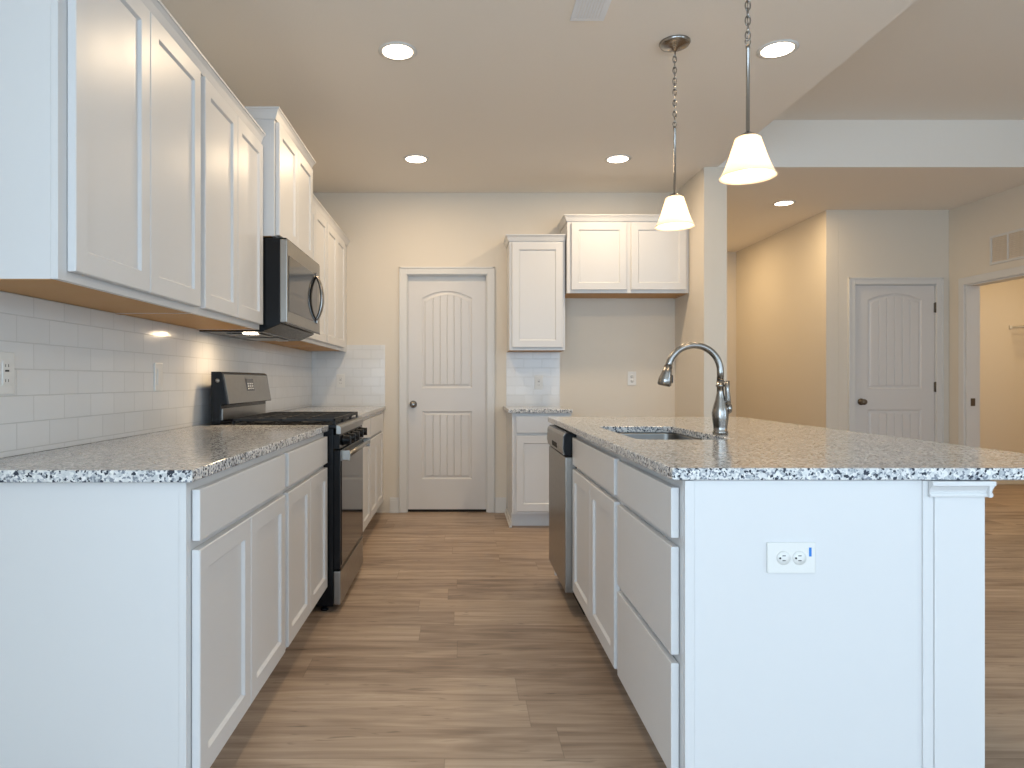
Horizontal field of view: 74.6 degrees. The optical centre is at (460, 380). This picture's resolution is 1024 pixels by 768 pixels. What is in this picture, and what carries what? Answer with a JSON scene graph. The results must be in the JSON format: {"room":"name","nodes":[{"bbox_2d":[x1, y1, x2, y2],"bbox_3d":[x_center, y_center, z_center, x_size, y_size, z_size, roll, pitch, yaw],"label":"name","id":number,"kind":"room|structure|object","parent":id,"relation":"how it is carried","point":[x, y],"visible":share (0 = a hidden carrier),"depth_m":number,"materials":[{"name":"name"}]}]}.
{"room":"kitchen","nodes":[
{"label":"kitchen","id":0,"kind":"room"},
{"bbox_2d":[1,291,310,457],"bbox_3d":[-1.360,-0.422,1.498,0.150,3.100,8.796,0,0,0],"label":"wall","id":1,"kind":"structure","parent":0,"point":[1,291],"depth_m":2.60,"materials":[{"name":"beige paint"}]},
{"bbox_2d":[0,0,204,313],"bbox_3d":[-1.116,-0.725,2.046,0.332,0.954,0.889,0,0,0],"label":"upper cabinet","id":2,"kind":"object","parent":1,"relation":"attached to","point":[100,100],"visible":1,"depth_m":1.82,"materials":[{"name":"white paint"}]},
{"bbox_2d":[0,291,311,457],"bbox_3d":[-1.280,-0.246,3.172,0.008,0.919,5.144,0,0,0],"label":"tile backsplash","id":3,"kind":"structure","parent":1,"relation":"attached to","point":[82,375],"depth_m":2.43,"materials":[{"name":"white tile"}]},
{"bbox_2d":[0,352,13,393],"bbox_3d":[-1.272,-0.022,1.872,0.009,0.118,0.072,0,0,0],"label":"wall outlet","id":4,"kind":"object","parent":3,"relation":"attached to","point":[6,358],"visible":1,"depth_m":1.87,"materials":[{"name":"white plastic"}]},
{"bbox_2d":[154,363,162,390],"bbox_3d":[-1.272,-0.017,2.820,0.008,0.118,0.072,0,0,0],"label":"wall switch","id":5,"kind":"object","parent":3,"relation":"attached to","point":[158,367],"visible":1,"depth_m":2.81,"materials":[{"name":"white plastic"}]},
{"bbox_2d":[118,58,265,329],"bbox_3d":[-1.116,-0.725,2.874,0.332,0.954,0.768,0,0,0],"label":"upper cabinet","id":6,"kind":"object","parent":1,"relation":"attached to","point":[231,138],"visible":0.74,"depth_m":2.81,"materials":[{"name":"white paint"}]},
{"bbox_2d":[244,106,315,258],"bbox_3d":[-1.080,-1.015,3.645,0.404,0.620,0.824,0,0,0],"label":"upper cabinet","id":7,"kind":"object","parent":1,"relation":"attached to","point":[288,164],"visible":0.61,"depth_m":3.40,"materials":[{"name":"white paint"}]},
{"bbox_2d":[199,238,323,340],"bbox_3d":[-1.038,-0.466,3.642,0.474,0.464,0.756,0,0,0],"label":"microwave","id":8,"kind":"object","parent":7,"relation":"attached to","point":[293,292],"visible":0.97,"depth_m":3.38,"materials":[{"name":"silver metal"}]},
{"bbox_2d":[260,194,327,345],"bbox_3d":[-1.116,-0.725,4.420,0.332,0.954,0.760,0,0,0],"label":"upper cabinet","id":9,"kind":"object","parent":1,"relation":"attached to","point":[320,214],"visible":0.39,"depth_m":4.61,"materials":[{"name":"white paint"}]},
{"bbox_2d":[283,213,346,350],"bbox_3d":[-1.116,-0.725,5.182,0.332,0.954,0.760,0,0,0],"label":"upper cabinet","id":10,"kind":"object","parent":1,"relation":"attached to","point":[336,237],"visible":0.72,"depth_m":5.12,"materials":[{"name":"white paint"}]},
{"bbox_2d":[343,237,349,351],"bbox_3d":[-0.974,-0.726,5.654,0.047,0.953,0.182,0,0,0],"label":"strip","id":11,"kind":"object","parent":10,"relation":"attached to","point":[346,241],"visible":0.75,"depth_m":5.68,"materials":[{"name":"white paint"}]},
{"bbox_2d":[311,193,674,512],"bbox_3d":[0.361,-0.243,5.803,3.293,2.743,0.115,0,0,0],"label":"wall","id":12,"kind":"structure","parent":0,"point":[607,339],"depth_m":5.75,"materials":[{"name":"beige paint"}]},
{"bbox_2d":[312,345,384,405],"bbox_3d":[-0.964,-0.048,5.742,0.624,0.521,0.008,0,0,0],"label":"tile backsplash","id":13,"kind":"structure","parent":12,"relation":"attached to","point":[363,366],"depth_m":5.74,"materials":[{"name":"white tile"}]},
{"bbox_2d":[336,374,344,387],"bbox_3d":[-1.030,-0.002,5.733,0.072,0.118,0.009,0,0,0],"label":"wall outlet","id":14,"kind":"object","parent":13,"relation":"attached to","point":[340,378],"visible":1,"depth_m":5.73,"materials":[{"name":"white plastic"}]},
{"bbox_2d":[390,497,398,512],"bbox_3d":[-0.571,1.062,5.733,0.078,0.128,0.026,0,0,0],"label":"baseboard","id":15,"kind":"structure","parent":12,"relation":"attached to","point":[394,501],"depth_m":5.73,"materials":[{"name":"white paint"}]},
{"bbox_2d":[408,282,485,508],"bbox_3d":[-0.120,0.127,5.758,0.671,1.958,0.106,0,0,0],"label":"door","id":16,"kind":"structure","parent":12,"relation":"in","point":[447,320],"depth_m":5.78,"materials":[{"name":"white paint"}]},
{"bbox_2d":[399,267,494,512],"bbox_3d":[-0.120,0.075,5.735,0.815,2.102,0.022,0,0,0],"label":"trim","id":17,"kind":"structure","parent":12,"relation":"attached to","point":[403,271],"depth_m":5.73,"materials":[{"name":"white paint"}]},
{"bbox_2d":[408,509,485,511],"bbox_3d":[-0.120,1.118,5.794,0.675,0.018,0.040,0,0,0],"label":"threshold","id":18,"kind":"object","parent":12,"relation":"attached to","point":[409,510],"depth_m":5.77,"materials":[{"name":"black"}]},
{"bbox_2d":[495,497,505,512],"bbox_3d":[0.338,1.062,5.733,0.094,0.128,0.026,0,0,0],"label":"baseboard","id":19,"kind":"structure","parent":12,"relation":"attached to","point":[500,502],"depth_m":5.73,"materials":[{"name":"white paint"}]},
{"bbox_2d":[506,352,559,405],"bbox_3d":[0.617,-0.018,5.742,0.457,0.462,0.008,0,0,0],"label":"tile backsplash","id":20,"kind":"structure","parent":12,"relation":"attached to","point":[521,367],"depth_m":5.74,"materials":[{"name":"white tile"}]},
{"bbox_2d":[534,376,542,388],"bbox_3d":[0.665,0.013,5.733,0.072,0.118,0.009,0,0,0],"label":"wall outlet","id":21,"kind":"object","parent":20,"relation":"attached to","point":[538,380],"visible":1,"depth_m":5.73,"materials":[{"name":"white plastic"}]},
{"bbox_2d":[503,234,565,351],"bbox_3d":[0.605,-0.717,5.577,0.483,0.938,0.331,0,0,0],"label":"upper cabinet","id":22,"kind":"object","parent":12,"relation":"attached to","point":[535,262],"visible":1,"depth_m":5.43,"materials":[{"name":"white paint"}]},
{"bbox_2d":[557,214,688,298],"bbox_3d":[1.328,-1.019,5.550,1.008,0.626,0.387,0,0,0],"label":"upper cabinet","id":23,"kind":"object","parent":12,"relation":"attached to","point":[607,255],"visible":0.8,"depth_m":5.37,"materials":[{"name":"white paint"}]},
{"bbox_2d":[628,372,635,384],"bbox_3d":[1.465,-0.022,5.742,0.072,0.118,0.008,0,0,0],"label":"wall outlet","id":24,"kind":"object","parent":12,"relation":"attached to","point":[631,375],"visible":1,"depth_m":5.74,"materials":[{"name":"white plastic"}]},
{"bbox_2d":[160,0,1023,251],"bbox_3d":[2.958,-1.843,2.750,8.785,0.457,11.600,0,0,0],"label":"ceiling","id":25,"kind":"structure","parent":0,"point":[499,96],"depth_m":3.88,"materials":[{"name":"white paint"}]},
{"bbox_2d":[378,41,416,60],"bbox_3d":[-0.310,-1.612,3.280,0.190,0.006,0.190,0,0,0],"label":"recessed light","id":26,"kind":"object","parent":25,"relation":"in","point":[395,51],"visible":1,"depth_m":3.27,"materials":[{"name":"white plastic"}]},
{"bbox_2d":[403,155,428,162],"bbox_3d":[-0.327,-1.612,4.870,0.190,0.006,0.190,0,0,0],"label":"recessed light","id":27,"kind":"object","parent":25,"relation":"in","point":[409,158],"visible":1,"depth_m":4.86,"materials":[{"name":"white plastic"}]},
{"bbox_2d":[570,0,611,20],"bbox_3d":[0.562,-1.611,2.830,0.150,0.007,0.330,0,0,0],"label":"ceiling vent","id":28,"kind":"object","parent":25,"relation":"in","point":[594,4],"visible":1,"depth_m":2.91,"materials":[{"name":"white metal"}]},
{"bbox_2d":[605,155,630,162],"bbox_3d":[1.140,-1.612,4.870,0.190,0.006,0.190,0,0,0],"label":"recessed light","id":29,"kind":"object","parent":25,"relation":"in","point":[614,158],"visible":1,"depth_m":4.87,"materials":[{"name":"white plastic"}]},
{"bbox_2d":[655,35,694,230],"bbox_3d":[1.019,-1.175,3.195,0.186,0.880,0.186,0,0,0],"label":"pendant light","id":30,"kind":"object","parent":25,"relation":"hanging from","point":[675,216],"visible":1,"depth_m":3.17,"materials":[{"name":"white glass"}]},
{"bbox_2d":[719,0,777,184],"bbox_3d":[0.976,-1.154,2.280,0.186,0.920,0.186,0,0,0],"label":"pendant light","id":31,"kind":"object","parent":25,"relation":"hanging from","point":[749,162],"visible":1,"depth_m":2.27,"materials":[{"name":"white glass"}]},
{"bbox_2d":[756,39,798,58],"bbox_3d":[1.540,-1.612,3.260,0.190,0.006,0.190,0,0,0],"label":"recessed light","id":32,"kind":"object","parent":25,"relation":"in","point":[778,48],"visible":1,"depth_m":3.25,"materials":[{"name":"white plastic"}]},
{"bbox_2d":[772,200,794,205],"bbox_3d":[2.930,-1.612,6.080,0.190,0.006,0.190,0,0,0],"label":"recessed light","id":33,"kind":"object","parent":25,"relation":"in","point":[786,202],"visible":1,"depth_m":6.08,"materials":[{"name":"white plastic"}]},
{"bbox_2d":[210,484,1023,767],"bbox_3d":[2.958,1.168,2.750,8.785,0.080,11.600,0,0,0],"label":"floor","id":34,"kind":"structure","parent":0,"point":[455,641],"depth_m":2.62,"materials":[{"name":"brown wood"}]},
{"bbox_2d":[0,449,284,767],"bbox_3d":[-0.964,0.686,2.060,0.636,0.882,0.858,0,0,0],"label":"base cabinet","id":35,"kind":"object","parent":34,"relation":"on","point":[141,624],"visible":0.84,"depth_m":1.63,"materials":[{"name":"white paint"}]},
{"bbox_2d":[0,425,327,482],"bbox_3d":[-0.964,0.229,2.433,0.638,0.030,1.653,0,0,0],"label":"countertop","id":36,"kind":"structure","parent":35,"relation":"on","point":[189,454],"depth_m":1.93,"materials":[{"name":"stone"}]},
{"bbox_2d":[211,372,369,610],"bbox_3d":[-0.880,0.540,3.643,0.678,1.173,0.757,0,0,0],"label":"gas range","id":37,"kind":"object","parent":34,"relation":"on","point":[242,397],"visible":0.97,"depth_m":3.37,"materials":[{"name":"black metal"}]},
{"bbox_2d":[224,416,358,427],"bbox_3d":[-0.885,0.222,3.643,0.551,0.020,0.757,0,0,0],"label":"cooktop","id":38,"kind":"object","parent":37,"relation":"in","point":[340,422],"depth_m":3.34,"materials":[{"name":"black metal"}]},
{"bbox_2d":[281,433,326,648],"bbox_3d":[-0.964,0.686,2.874,0.636,0.882,0.766,0,0,0],"label":"base cabinet","id":39,"kind":"object","parent":34,"relation":"on","point":[305,491],"visible":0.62,"depth_m":2.79,"materials":[{"name":"white paint"}]},
{"bbox_2d":[362,416,369,530],"bbox_3d":[-0.964,0.686,4.420,0.636,0.882,0.758,0,0,0],"label":"base cabinet","id":40,"kind":"object","parent":34,"relation":"on","point":[366,422],"visible":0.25,"depth_m":4.63,"materials":[{"name":"white paint"}]},
{"bbox_2d":[279,406,385,417],"bbox_3d":[-0.964,0.229,4.892,0.638,0.030,1.704,0,0,0],"label":"countertop","id":41,"kind":"structure","parent":40,"relation":"on","point":[363,411],"depth_m":5.03,"materials":[{"name":"stone"}]},
{"bbox_2d":[368,412,382,519],"bbox_3d":[-0.964,0.686,5.182,0.636,0.882,0.758,0,0,0],"label":"base cabinet","id":42,"kind":"object","parent":34,"relation":"on","point":[376,420],"visible":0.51,"depth_m":5.13,"materials":[{"name":"white paint"}]},
{"bbox_2d":[504,412,570,527],"bbox_3d":[0.609,0.686,5.432,0.477,0.882,0.622,0,0,0],"label":"base cabinet","id":43,"kind":"object","parent":34,"relation":"on","point":[527,443],"visible":0.72,"depth_m":5.13,"materials":[{"name":"white paint"}]},
{"bbox_2d":[503,406,572,412],"bbox_3d":[0.605,0.229,5.422,0.490,0.030,0.644,0,0,0],"label":"countertop","id":44,"kind":"structure","parent":43,"relation":"on","point":[510,409],"depth_m":5.10,"materials":[{"name":"stone"}]},
{"bbox_2d":[547,425,584,614],"bbox_3d":[0.805,0.688,3.510,0.634,0.877,0.606,0,0,0],"label":"dishwasher","id":45,"kind":"object","parent":34,"relation":"on","point":[559,439],"visible":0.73,"depth_m":3.33,"materials":[{"name":"silver metal"}]},
{"bbox_2d":[572,432,621,668],"bbox_3d":[0.841,0.686,2.751,0.620,0.882,0.903,0,0,0],"label":"base cabinet","id":46,"kind":"object","parent":34,"relation":"on","point":[595,501],"visible":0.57,"depth_m":2.66,"materials":[{"name":"white paint"}]},
{"bbox_2d":[617,456,683,767],"bbox_3d":[0.841,0.686,1.983,0.620,0.882,0.628,0,0,0],"label":"base cabinet","id":47,"kind":"object","parent":34,"relation":"on","point":[650,516],"visible":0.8,"depth_m":1.85,"materials":[{"name":"white paint"}]},
{"bbox_2d":[548,417,1023,479],"bbox_3d":[1.095,0.229,2.828,1.151,0.030,2.364,0,0,0],"label":"countertop","id":48,"kind":"structure","parent":47,"relation":"on","point":[752,449],"depth_m":2.00,"materials":[{"name":"stone"}]},
{"bbox_2d":[619,433,700,439],"bbox_3d":[0.823,0.345,2.810,0.399,0.198,0.764,0,0,0],"label":"sink","id":49,"kind":"object","parent":48,"relation":"in","point":[647,436],"visible":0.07,"depth_m":3.17,"materials":[{"name":"silver metal"}]},
{"bbox_2d":[657,342,731,434],"bbox_3d":[0.940,0.028,2.700,0.295,0.371,0.066,0,0,0],"label":"kitchen faucet","id":50,"kind":"object","parent":48,"relation":"on","point":[722,407],"visible":1,"depth_m":2.69,"materials":[{"name":"silver metal"}]},
{"bbox_2d":[684,480,932,767],"bbox_3d":[0.860,0.686,1.660,0.614,0.881,0.012,0,0,0],"label":"island end panel","id":51,"kind":"object","parent":34,"relation":"on","point":[831,666],"visible":1,"depth_m":1.66,"materials":[{"name":"white paint"}]},
{"bbox_2d":[767,542,814,572],"bbox_3d":[0.816,0.437,1.655,0.119,0.076,0.008,0,0,0],"label":"wall outlet","id":52,"kind":"object","parent":51,"relation":"attached to","point":[782,557],"visible":1,"depth_m":1.65,"materials":[{"name":"white plastic"}]},
{"bbox_2d":[777,551,790,564],"bbox_3d":[0.796,0.437,1.653,0.034,0.034,0.002,0,0,0],"label":"socket","id":53,"kind":"object","parent":52,"relation":"attached to","point":[783,557],"depth_m":1.65,"materials":[{"name":"grey plastic"}]},
{"bbox_2d":[793,551,806,564],"bbox_3d":[0.836,0.437,1.653,0.034,0.034,0.002,0,0,0],"label":"socket","id":54,"kind":"object","parent":52,"relation":"attached to","point":[799,557],"depth_m":1.65,"materials":[{"name":"grey plastic"}]},
{"bbox_2d":[929,480,995,767],"bbox_3d":[1.230,0.686,1.718,0.155,0.882,0.166,0,0,0],"label":"island post","id":55,"kind":"object","parent":34,"relation":"on","point":[958,505],"visible":0.6,"depth_m":1.65,"materials":[{"name":"white paint"}]},
{"bbox_2d":[675,167,726,416],"bbox_3d":[1.921,-0.243,6.730,0.173,2.743,3.340,0,0,0],"label":"wall","id":56,"kind":"structure","parent":0,"point":[700,314],"depth_m":5.07,"materials":[{"name":"beige paint"}]},
{"bbox_2d":[727,252,735,416],"bbox_3d":[2.729,-0.243,8.460,1.442,2.743,0.120,0,0,0],"label":"wall","id":57,"kind":"structure","parent":0,"point":[731,256],"depth_m":8.40,"materials":[{"name":"beige paint"}]},
{"bbox_2d":[736,210,837,428],"bbox_3d":[3.507,-0.243,7.425,0.115,2.743,2.190,0,0,0],"label":"wall","id":58,"kind":"structure","parent":0,"point":[787,280],"depth_m":7.01,"materials":[{"name":"beige paint"}]},
{"bbox_2d":[838,210,948,443],"bbox_3d":[4.088,-0.243,6.388,1.044,2.743,0.115,0,0,0],"label":"wall","id":59,"kind":"structure","parent":0,"point":[871,243],"depth_m":6.33,"materials":[{"name":"beige paint"}]},
{"bbox_2d":[855,285,935,441],"bbox_3d":[4.106,0.106,6.316,0.762,2.020,0.106,0,0,0],"label":"door","id":60,"kind":"structure","parent":59,"relation":"in","point":[895,386],"depth_m":6.34,"materials":[{"name":"white paint"}]},
{"bbox_2d":[848,277,943,442],"bbox_3d":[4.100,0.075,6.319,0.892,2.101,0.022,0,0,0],"label":"trim","id":61,"kind":"structure","parent":59,"relation":"attached to","point":[939,281],"depth_m":6.31,"materials":[{"name":"white paint"}]},
{"bbox_2d":[774,0,1023,119],"bbox_3d":[3.348,-2.022,1.004,2.824,0.100,8.109,0,0,0],"label":"ceiling","id":62,"kind":"structure","parent":0,"point":[938,59],"depth_m":4.24,"materials":[{"name":"white paint"}]},
{"bbox_2d":[949,184,1023,444],"bbox_3d":[4.670,-0.422,2.260,0.120,3.100,10.320,0,0,0],"label":"wall","id":63,"kind":"structure","parent":0,"point":[972,225],"depth_m":6.05,"materials":[{"name":"beige paint"}]},
{"bbox_2d":[971,398,974,405],"bbox_3d":[4.665,0.193,6.104,0.040,0.070,0.005,0,0,0],"label":"strike plate","id":64,"kind":"object","parent":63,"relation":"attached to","point":[972,399],"visible":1,"depth_m":6.10,"materials":[{"name":"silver metal"}]},
{"bbox_2d":[958,265,1023,447],"bbox_3d":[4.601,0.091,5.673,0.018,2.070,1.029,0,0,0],"label":"trim","id":65,"kind":"structure","parent":63,"relation":"attached to","point":[962,282],"depth_m":6.13,"materials":[{"name":"white paint"}]},
{"bbox_2d":[990,228,1023,264],"bbox_3d":[4.604,-1.130,5.470,0.012,0.250,0.720,0,0,0],"label":"air vent","id":66,"kind":"object","parent":63,"relation":"in","point":[1007,257],"visible":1,"depth_m":5.64,"materials":[{"name":"white metal"}]},
{"bbox_2d":[980,278,1023,452],"bbox_3d":[6.016,-0.243,6.010,2.569,2.743,2.820,0,0,0],"label":"wall","id":67,"kind":"structure","parent":0,"point":[1002,303],"depth_m":7.32,"materials":[{"name":"beige paint"}]},
{"bbox_2d":[991,480,1023,483],"bbox_3d":[5.970,1.062,7.307,2.460,0.128,0.026,0,0,0],"label":"baseboard","id":68,"kind":"structure","parent":67,"relation":"attached to","point":[997,481],"depth_m":7.31,"materials":[{"name":"white paint"}]},
{"bbox_2d":[1009,325,1023,328],"bbox_3d":[6.518,-0.452,7.168,1.065,0.310,0.303,0,0,0],"label":"wire shelf","id":69,"kind":"object","parent":67,"relation":"attached to","point":[1010,326],"visible":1,"depth_m":7.30,"materials":[{"name":"white metal"}]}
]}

